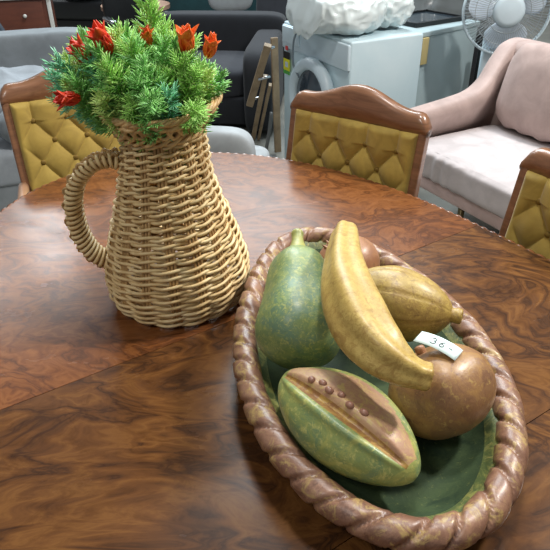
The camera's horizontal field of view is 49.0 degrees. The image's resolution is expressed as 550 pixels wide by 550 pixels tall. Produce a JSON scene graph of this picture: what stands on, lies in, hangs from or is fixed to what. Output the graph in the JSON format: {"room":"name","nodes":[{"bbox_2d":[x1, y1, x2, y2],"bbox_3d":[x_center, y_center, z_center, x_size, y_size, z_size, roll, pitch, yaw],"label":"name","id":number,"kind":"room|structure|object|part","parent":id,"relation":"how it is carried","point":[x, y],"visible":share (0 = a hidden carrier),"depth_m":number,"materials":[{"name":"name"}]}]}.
{"room":"secondhand furniture store","nodes":[
{"label":"secondhand furniture store","id":0,"kind":"room"},
{"bbox_2d":[207,0,549,234],"bbox_3d":[-0.010,-0.837,4.200,14.000,0.100,18.000,-1,32,0],"label":"floor","id":1,"kind":"structure","parent":0,"point":[423,194],"depth_m":4.34,"materials":[{"name":"concrete"}]},
{"bbox_2d":[0,0,57,30],"bbox_3d":[-2.459,-2.355,5.868,0.700,0.722,0.578,-7,33,-10],"label":"base cabinet","id":2,"kind":"object","parent":1,"relation":"on","point":[14,14],"visible":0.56,"depth_m":5.57,"materials":[{"name":"brown wood"}]},
{"bbox_3d":[-2.090,-2.260,5.731,0.035,0.700,0.030,-7,33,-10],"label":"trim","id":3,"kind":"part","parent":2,"relation":"part of","materials":[{"name":"grey"}]},
{"bbox_2d":[0,27,88,211],"bbox_3d":[-1.730,-0.773,3.260,1.750,0.830,0.995,-12,34,-17],"label":"sofa","id":4,"kind":"object","parent":1,"relation":"on","point":[22,47],"visible":0.15,"depth_m":3.44,"materials":[{"name":"grey fabric"}]},
{"bbox_2d":[0,111,10,142],"bbox_3d":[-1.205,-0.777,3.023,0.377,0.189,0.276,-18,36,-25],"label":"cushion","id":5,"kind":"object","parent":4,"relation":"on","point":[4,134],"visible":0.06,"depth_m":2.90,"materials":[{"name":"grey fabric"}]},
{"bbox_3d":[-1.718,-0.544,3.356,1.700,0.220,0.880,-12,34,-17],"label":"frame","id":6,"kind":"part","parent":4,"relation":"part of","materials":[{"name":"grey fabric"}]},
{"bbox_2d":[0,136,20,187],"bbox_3d":[-1.709,-0.673,3.241,1.500,0.200,0.850,-12,34,-17],"label":"seat cushion","id":7,"kind":"object","parent":4,"relation":"on","point":[9,175],"depth_m":2.98,"materials":[{"name":"grey fabric"}]},
{"bbox_2d":[0,65,47,112],"bbox_3d":[-1.458,-1.000,3.298,1.064,0.257,0.616,-12,34,-17],"label":"throw","id":8,"kind":"object","parent":4,"relation":"on","point":[14,74],"visible":0.15,"depth_m":3.27,"materials":[{"name":"white fabric"}]},
{"bbox_3d":[-1.874,-1.059,3.519,1.720,0.620,0.200,-12,34,-17],"label":"backrest","id":9,"kind":"part","parent":4,"relation":"part of","materials":[{"name":"grey fabric"}]},
{"bbox_2d":[0,64,120,198],"bbox_3d":[-0.557,-0.119,2.008,0.505,1.033,0.551,-15,35,-21],"label":"dining chair","id":10,"kind":"object","parent":1,"relation":"on","point":[47,146],"visible":0.3,"depth_m":1.93,"materials":[{"name":"yellow fabric"}]},
{"bbox_3d":[-0.812,-0.298,1.963,0.026,0.510,0.184,-15,35,-21],"label":"post","id":11,"kind":"part","parent":10,"relation":"part of","materials":[{"name":"brown wood"}]},
{"bbox_3d":[-0.755,-0.196,1.828,0.049,0.058,0.330,-14,34,-19],"label":"armrest","id":12,"kind":"part","parent":10,"relation":"part of","materials":[{"name":"brown wood"}]},
{"bbox_3d":[-0.651,-0.634,1.954,0.470,0.102,0.061,-15,35,-21],"label":"crest rail","id":13,"kind":"part","parent":10,"relation":"part of","materials":[{"name":"brown wood"}]},
{"bbox_2d":[53,0,151,30],"bbox_3d":[-2.490,-3.506,7.599,1.940,0.805,0.920,6,33,10],"label":"sofa","id":14,"kind":"object","parent":1,"relation":"on","point":[68,13],"visible":0.17,"depth_m":7.26,"materials":[{"name":"black"}]},
{"bbox_2d":[53,0,103,20],"bbox_3d":[-2.502,-3.393,7.595,1.499,0.250,0.749,6,33,10],"label":"seat cushion","id":15,"kind":"object","parent":14,"relation":"on","point":[65,10],"depth_m":7.25,"materials":[{"name":"black fabric"}]},
{"bbox_3d":[-2.490,-3.242,7.748,1.600,0.200,0.750,6,33,10],"label":"frame","id":16,"kind":"part","parent":14,"relation":"part of","materials":[{"name":"black fabric"}]},
{"bbox_2d":[101,0,167,34],"bbox_3d":[-1.154,-2.078,5.199,0.600,0.931,0.577,-18,36,-25],"label":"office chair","id":17,"kind":"object","parent":1,"relation":"on","point":[124,9],"visible":0.2,"depth_m":5.22,"materials":[{"name":"black"}]},
{"bbox_3d":[-1.370,-2.105,4.983,0.060,0.030,0.259,-18,36,-25],"label":"armrest","id":18,"kind":"part","parent":17,"relation":"part of","materials":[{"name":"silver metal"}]},
{"bbox_3d":[-1.279,-2.392,5.250,0.460,0.450,0.090,-18,36,-25],"label":"backrest","id":19,"kind":"part","parent":17,"relation":"part of","materials":[{"name":"black"}]},
{"bbox_2d":[101,0,169,10],"bbox_3d":[-1.349,-2.369,6.002,0.660,0.600,0.660,-1,32,0],"label":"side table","id":20,"kind":"object","parent":1,"relation":"on","point":[166,4],"visible":0.17,"depth_m":5.81,"materials":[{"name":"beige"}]},
{"bbox_2d":[167,0,255,10],"bbox_3d":[-0.133,-2.729,6.080,1.900,1.100,0.050,-1,32,0],"label":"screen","id":21,"kind":"object","parent":1,"relation":"on","point":[175,5],"visible":0.02,"depth_m":6.06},
{"bbox_2d":[157,10,286,130],"bbox_3d":[-0.506,-1.581,4.622,1.125,0.680,1.055,3,32,5],"label":"sofa","id":22,"kind":"object","parent":1,"relation":"on","point":[243,35],"visible":0.35,"depth_m":4.62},
{"bbox_2d":[194,50,244,96],"bbox_3d":[-0.569,-1.557,4.641,0.820,0.220,0.720,3,32,5],"label":"seat cushion","id":23,"kind":"object","parent":22,"relation":"on","point":[232,60],"depth_m":4.38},
{"bbox_3d":[-0.429,-1.852,4.938,1.050,0.560,0.220,3,32,5],"label":"backrest","id":24,"kind":"part","parent":22,"relation":"part of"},
{"bbox_3d":[-0.462,-1.418,4.776,1.000,0.200,0.800,3,32,5],"label":"frame","id":25,"kind":"part","parent":22,"relation":"part of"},
{"bbox_3d":[-0.076,-1.492,4.565,0.220,0.580,0.950,3,32,5],"label":"arm","id":26,"kind":"part","parent":22,"relation":"part of"},
{"bbox_2d":[208,0,252,10],"bbox_3d":[-0.410,-2.362,5.604,0.524,0.966,0.598,-3,32,-4],"label":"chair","id":27,"kind":"object","parent":1,"relation":"on","point":[219,5],"visible":0.27,"depth_m":5.26,"materials":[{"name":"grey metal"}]},
{"bbox_2d":[206,126,269,155],"bbox_3d":[-0.301,-0.533,3.057,0.500,0.610,0.640,4,32,7],"label":"armchair","id":28,"kind":"object","parent":1,"relation":"on","point":[224,139],"visible":0.15,"depth_m":2.65,"materials":[{"name":"grey fabric"}]},
{"bbox_2d":[255,145,269,155],"bbox_3d":[-0.294,-0.502,3.129,0.500,0.220,0.549,4,32,7],"label":"seat cushion","id":29,"kind":"object","parent":28,"relation":"on","point":[260,150],"depth_m":3.18,"materials":[{"name":"grey fabric"}]},
{"bbox_2d":[246,43,274,139],"bbox_3d":[-0.114,-1.175,3.954,0.139,0.728,0.413,-11,34,-16],"label":"stand","id":30,"kind":"object","parent":1,"relation":"on","point":[267,47],"visible":0.94,"depth_m":3.89,"materials":[{"name":"beige wood"}]},
{"bbox_2d":[265,112,276,157],"bbox_3d":[-0.051,-0.914,3.946,0.120,0.301,0.052,-1,32,0],"label":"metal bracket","id":31,"kind":"object","parent":1,"relation":"on","point":[270,113],"visible":0.6,"depth_m":3.94,"materials":[{"name":"grey metal"}]},
{"bbox_2d":[256,0,287,20],"bbox_3d":[0.035,-2.204,5.315,0.520,0.964,0.790,7,33,13],"label":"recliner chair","id":32,"kind":"object","parent":1,"relation":"on","point":[279,6],"visible":0.02,"depth_m":5.36,"materials":[{"name":"grey fabric"}]},
{"bbox_2d":[0,152,549,549],"bbox_3d":[0.147,0.491,1.279,1.269,0.757,2.430,-20,37,-28],"label":"dining table","id":33,"kind":"object","parent":1,"relation":"on","point":[118,432],"visible":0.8,"depth_m":1.06,"materials":[{"name":"brown wood"}]},
{"bbox_2d":[61,93,249,327],"bbox_3d":[-0.207,-0.145,1.190,0.309,0.424,0.303,20,38,29],"label":"jug","id":34,"kind":"object","parent":33,"relation":"on","point":[155,201],"visible":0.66,"depth_m":1.13,"materials":[{"name":"wicker"}]},
{"bbox_3d":[-0.342,-0.121,1.180,0.139,0.256,0.049,-6,33,-8],"label":"wrapped handle","id":35,"kind":"part","parent":34,"relation":"part of","materials":[{"name":"wicker"}]},
{"bbox_2d":[41,0,231,168],"bbox_3d":[-0.244,-0.355,1.054,0.335,0.340,0.285,7,33,12],"label":"artificial plant","id":36,"kind":"object","parent":34,"relation":"in","point":[149,75],"visible":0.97,"depth_m":0.99,"materials":[{"name":"green plant"}]},
{"bbox_2d":[53,90,80,110],"bbox_3d":[-0.344,-0.291,0.992,0.030,0.034,0.046,24,40,34],"label":"flower","id":37,"kind":"object","parent":36,"relation":"on","point":[67,98],"depth_m":0.99,"materials":[{"name":"red plastic"}]},
{"bbox_2d":[65,32,91,62],"bbox_3d":[-0.320,-0.372,0.993,0.045,0.056,0.036,-12,34,-17],"label":"flower","id":38,"kind":"object","parent":36,"relation":"on","point":[82,52],"depth_m":0.99,"materials":[{"name":"red plant"}]},
{"bbox_2d":[84,20,113,54],"bbox_3d":[-0.287,-0.384,0.980,0.042,0.057,0.044,-1,32,0],"label":"flower","id":39,"kind":"object","parent":36,"relation":"on","point":[102,40],"depth_m":0.98,"materials":[{"name":"red plant"}]},
{"bbox_2d":[138,24,153,48],"bbox_3d":[-0.217,-0.402,1.019,0.029,0.040,0.028,-1,32,0],"label":"flower","id":40,"kind":"object","parent":36,"relation":"on","point":[147,33],"depth_m":1.02,"materials":[{"name":"orange plant"}]},
{"bbox_2d":[175,23,198,51],"bbox_3d":[-0.146,-0.386,0.992,0.038,0.054,0.036,14,35,22],"label":"flower","id":41,"kind":"object","parent":36,"relation":"on","point":[185,38],"depth_m":0.99,"materials":[{"name":"orange plant"}]},
{"bbox_2d":[203,31,221,58],"bbox_3d":[-0.104,-0.380,0.998,0.033,0.045,0.031,-1,32,0],"label":"flower","id":42,"kind":"object","parent":36,"relation":"on","point":[210,45],"depth_m":0.99,"materials":[{"name":"orange plant"}]},
{"bbox_3d":[-0.257,-0.139,1.599,1.234,0.024,0.945,-20,37,-27],"label":"panel","id":43,"kind":"part","parent":33,"relation":"part of","materials":[{"name":"brown wood"}]},
{"bbox_2d":[233,227,528,549],"bbox_3d":[0.152,0.129,1.065,0.452,0.083,0.804,-1,32,0],"label":"oval dish","id":44,"kind":"object","parent":33,"relation":"on","point":[466,486],"visible":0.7,"depth_m":0.84,"materials":[{"name":"ceramic"}]},
{"bbox_2d":[255,228,339,369],"bbox_3d":[0.052,0.048,1.039,0.146,0.167,0.257,6,33,10],"label":"papaya","id":45,"kind":"object","parent":44,"relation":"in","point":[292,331],"visible":0.82,"depth_m":0.95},
{"bbox_3d":[0.041,-0.058,1.095,0.052,0.052,0.060,0,55,0],"label":"stem","id":46,"kind":"part","parent":45,"relation":"part of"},
{"bbox_2d":[321,220,433,390],"bbox_3d":[0.118,0.027,0.900,0.116,0.095,0.374,-7,33,-9],"label":"banana","id":47,"kind":"object","parent":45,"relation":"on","point":[357,316],"visible":1,"depth_m":0.80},
{"bbox_2d":[278,367,420,486],"bbox_3d":[0.098,0.209,0.846,0.238,0.123,0.145,17,36,26],"label":"papaya","id":48,"kind":"object","parent":44,"relation":"in","point":[346,423],"visible":1,"depth_m":0.79,"materials":[{"name":"green"}]},
{"bbox_2d":[320,236,379,268],"bbox_3d":[0.141,-0.017,1.172,0.124,0.123,0.128,13,35,20],"label":"fruit","id":49,"kind":"object","parent":44,"relation":"in","point":[370,253],"visible":0.16,"depth_m":1.13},
{"bbox_2d":[368,265,462,341],"bbox_3d":[0.222,0.054,1.058,0.208,0.135,0.134,13,35,20],"label":"fruit","id":50,"kind":"object","parent":44,"relation":"in","point":[416,304],"visible":0.58,"depth_m":1.00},
{"bbox_3d":[0.306,0.069,1.024,0.024,0.030,0.030,10,34,21],"label":"stem","id":51,"kind":"part","parent":50,"relation":"part of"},
{"bbox_2d":[388,343,496,439],"bbox_3d":[0.247,0.170,0.897,0.151,0.147,0.155,12,34,19],"label":"pomegranate","id":52,"kind":"object","parent":44,"relation":"in","point":[461,393],"visible":0.7,"depth_m":0.83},
{"bbox_3d":[0.219,0.116,0.899,0.018,0.023,0.018,-23,-5,-31],"label":"stem","id":53,"kind":"part","parent":52,"relation":"part of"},
{"bbox_2d":[413,331,462,360],"bbox_3d":[0.232,0.099,0.859,0.064,0.009,0.028,22,39,31],"label":"price tag","id":54,"kind":"object","parent":52,"relation":"on","point":[443,345],"visible":1,"depth_m":0.86,"materials":[{"name":"white paper"}]},
{"bbox_3d":[0.543,0.500,0.569,1.234,0.024,0.945,-20,37,-27],"label":"panel","id":55,"kind":"part","parent":33,"relation":"part of","materials":[{"name":"brown wood"}]},
{"bbox_2d":[270,37,280,151],"bbox_3d":[0.007,-1.159,3.943,0.045,0.739,0.071,-12,34,-17],"label":"wooden plank","id":56,"kind":"object","parent":1,"relation":"on","point":[274,40],"visible":1,"depth_m":3.92,"materials":[{"name":"beige wood"}]},
{"bbox_2d":[282,21,422,157],"bbox_3d":[0.394,-1.020,3.582,0.530,0.850,0.720,-16,35,-23],"label":"washing machine","id":57,"kind":"object","parent":1,"relation":"on","point":[386,60],"visible":0.44,"depth_m":3.22,"materials":[{"name":"white metal"}]},
{"bbox_3d":[0.092,-1.384,3.490,0.010,0.090,0.200,-16,35,-23],"label":"detergent drawer","id":58,"kind":"part","parent":57,"relation":"part of","materials":[{"name":"white plastic"}]},
{"bbox_2d":[292,33,299,77],"bbox_3d":[0.117,-1.246,3.404,0.036,0.247,0.080,-5,32,-7],"label":"hanging cord","id":59,"kind":"object","parent":57,"relation":"hanging from","point":[294,37],"visible":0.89,"depth_m":3.42,"materials":[{"name":"grey plastic"}]},
{"bbox_3d":[0.194,-0.990,3.426,0.030,0.360,0.360,-16,35,-23],"label":"door glass","id":60,"kind":"part","parent":57,"relation":"part of","materials":[{"name":"grey glass"}]},
{"bbox_3d":[0.207,-0.994,3.432,0.070,0.470,0.470,-16,35,-23],"label":"door","id":61,"kind":"part","parent":57,"relation":"part of","materials":[{"name":"white plastic"}]},
{"bbox_3d":[0.219,-1.263,3.324,0.030,0.130,0.710,-16,35,-23],"label":"control panel","id":62,"kind":"part","parent":57,"relation":"part of","materials":[{"name":"white plastic"}]},
{"bbox_2d":[286,0,386,39],"bbox_3d":[0.334,-1.423,3.199,0.470,0.266,0.522,-16,35,-23],"label":"sheets","id":63,"kind":"object","parent":57,"relation":"on","point":[308,18],"visible":1,"depth_m":3.04,"materials":[{"name":"white fabric"}]},
{"bbox_2d":[380,0,414,27],"bbox_3d":[0.580,-1.503,3.315,0.331,0.218,0.419,-16,35,-23],"label":"sheets","id":64,"kind":"object","parent":57,"relation":"on","point":[398,12],"visible":0.49,"depth_m":3.19,"materials":[{"name":"white fabric"}]},
{"bbox_2d":[286,84,431,196],"bbox_3d":[0.129,-0.044,1.907,0.470,0.999,0.472,21,38,31],"label":"dining chair","id":65,"kind":"object","parent":1,"relation":"on","point":[359,130],"visible":0.47,"depth_m":1.81,"materials":[{"name":"yellow fabric"}]},
{"bbox_3d":[0.049,-0.335,2.038,0.026,0.474,0.114,21,38,31],"label":"post","id":66,"kind":"part","parent":65,"relation":"part of","materials":[{"name":"brown wood"}]},
{"bbox_3d":[0.251,-0.513,1.810,0.470,0.105,0.052,21,38,31],"label":"crest rail","id":67,"kind":"part","parent":65,"relation":"part of","materials":[{"name":"brown wood"}]},
{"bbox_3d":[0.404,-0.195,1.810,0.026,0.474,0.114,21,38,31],"label":"post","id":68,"kind":"part","parent":65,"relation":"part of","materials":[{"name":"brown wood"}]},
{"bbox_2d":[399,19,479,106],"bbox_3d":[0.923,-1.237,3.958,0.575,0.795,0.468,-24,39,-32],"label":"washing machine","id":69,"kind":"object","parent":1,"relation":"on","point":[447,52],"visible":0.36,"depth_m":3.70,"materials":[{"name":"white plastic"}]},
{"bbox_2d":[403,9,466,27],"bbox_3d":[0.920,-1.615,3.788,0.440,0.024,0.340,-20,37,-28],"label":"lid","id":70,"kind":"object","parent":69,"relation":"on","point":[425,17],"visible":0.56,"depth_m":3.75,"materials":[{"name":"grey glass"}]},
{"bbox_3d":[0.920,-1.615,3.788,0.420,0.004,0.320,-20,37,-28],"label":"pane","id":71,"kind":"part","parent":70,"relation":"part of","materials":[{"name":"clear glass"}]},
{"bbox_3d":[0.915,-1.563,3.759,0.575,0.030,0.455,-24,39,-32],"label":"lid","id":72,"kind":"part","parent":69,"relation":"part of","materials":[{"name":"white plastic"}]},
{"bbox_2d":[468,35,483,86],"bbox_3d":[1.181,-1.581,4.745,0.940,0.555,0.580,-18,36,-25],"label":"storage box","id":73,"kind":"object","parent":1,"relation":"on","point":[475,53],"visible":0.02,"depth_m":4.58,"materials":[{"name":"black"}]},
{"bbox_2d":[414,0,493,35],"bbox_3d":[1.179,-2.071,4.434,1.275,0.596,0.772,-18,36,-25],"label":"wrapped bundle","id":74,"kind":"object","parent":73,"relation":"on","point":[449,6],"visible":0.09,"depth_m":4.11,"materials":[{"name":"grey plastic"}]},
{"bbox_3d":[1.178,-1.808,4.602,0.940,0.020,0.580,-18,36,-25],"label":"lid","id":75,"kind":"part","parent":73,"relation":"part of","materials":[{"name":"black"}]},
{"bbox_2d":[473,50,480,82],"bbox_3d":[1.317,-1.100,3.879,0.050,0.660,0.120,-24,39,-32],"label":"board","id":76,"kind":"object","parent":1,"relation":"on","point":[479,51],"visible":0.07,"depth_m":3.77,"materials":[{"name":"black"}]},
{"bbox_2d":[410,37,549,229],"bbox_3d":[1.337,-0.342,2.478,0.836,0.870,1.750,-16,35,-23],"label":"sofa","id":77,"kind":"object","parent":1,"relation":"on","point":[472,161],"visible":0.64,"depth_m":2.79,"materials":[{"name":"pink fabric"}]},
{"bbox_3d":[0.849,-0.198,2.803,0.032,0.290,0.030,-16,35,-23],"label":"leg","id":78,"kind":"part","parent":77,"relation":"part of","materials":[{"name":"gold metal"}]},
{"bbox_3d":[1.355,-0.245,2.549,0.800,0.080,1.750,-16,35,-23],"label":"frame","id":79,"kind":"part","parent":77,"relation":"part of","materials":[{"name":"beige fabric"}]},
{"bbox_3d":[0.952,-0.828,3.022,0.800,0.620,0.120,-16,35,-23],"label":"arm","id":80,"kind":"part","parent":77,"relation":"part of"},
{"bbox_2d":[422,125,549,218],"bbox_3d":[1.245,-0.302,2.445,0.626,0.140,1.550,-16,35,-23],"label":"seat cushion","id":81,"kind":"object","parent":77,"relation":"on","point":[479,166],"depth_m":2.68,"materials":[{"name":"beige fabric"}]},
{"bbox_3d":[1.599,-0.525,2.529,0.180,0.610,1.730,-16,35,-23],"label":"backrest","id":82,"kind":"part","parent":77,"relation":"part of","materials":[{"name":"fabric"}]},
{"bbox_2d":[496,43,549,141],"bbox_3d":[1.260,-0.841,2.789,0.234,0.411,0.480,-16,35,-23],"label":"sofa cushion","id":83,"kind":"object","parent":77,"relation":"on","point":[523,99],"visible":1,"depth_m":2.78,"materials":[{"name":"pink fabric"}]},
{"bbox_2d":[462,0,549,77],"bbox_3d":[1.228,-1.157,3.485,0.412,1.178,0.409,-11,34,-16],"label":"pedestal fan","id":84,"kind":"object","parent":1,"relation":"on","point":[507,14],"visible":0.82,"depth_m":3.23,"materials":[{"name":"white plastic"}]},
{"bbox_3d":[1.129,-1.476,3.221,0.177,0.204,0.077,5,33,8],"label":"blade","id":85,"kind":"part","parent":84,"relation":"part of","materials":[{"name":"white plastic"}]},
{"bbox_3d":[1.256,-1.310,3.287,0.221,0.167,0.039,18,37,27],"label":"blade","id":86,"kind":"part","parent":84,"relation":"part of","materials":[{"name":"white plastic"}]},
{"bbox_2d":[464,0,549,51],"bbox_3d":[1.241,-1.406,3.211,0.452,0.452,0.097,5,33,8],"label":"grille","id":87,"kind":"object","parent":84,"relation":"attached to","point":[507,14],"depth_m":3.22,"materials":[{"name":"silver metal"}]},
{"bbox_2d":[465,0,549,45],"bbox_3d":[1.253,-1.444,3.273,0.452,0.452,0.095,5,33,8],"label":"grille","id":88,"kind":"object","parent":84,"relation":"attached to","point":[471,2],"depth_m":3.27,"materials":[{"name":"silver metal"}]},
{"bbox_3d":[1.352,-1.475,3.176,0.184,0.205,0.062,5,33,8],"label":"blade","id":89,"kind":"part","parent":84,"relation":"part of","materials":[{"name":"white plastic"}]},
{"bbox_2d":[498,147,549,258],"bbox_3d":[0.581,0.231,1.461,0.472,0.999,0.470,-19,37,-27],"label":"dining chair","id":90,"kind":"object","parent":1,"relation":"on","point":[526,221],"visible":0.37,"depth_m":1.47,"materials":[{"name":"yellow fabric"}]},
{"bbox_3d":[0.599,-0.066,1.600,0.114,0.474,0.026,-19,37,-27],"label":"post","id":91,"kind":"part","parent":90,"relation":"part of","materials":[{"name":"brown wood"}]},
{"bbox_3d":[0.753,-0.208,1.317,0.052,0.105,0.470,-19,37,-27],"label":"crest rail","id":92,"kind":"part","parent":90,"relation":"part of","materials":[{"name":"brown wood"}]}
]}

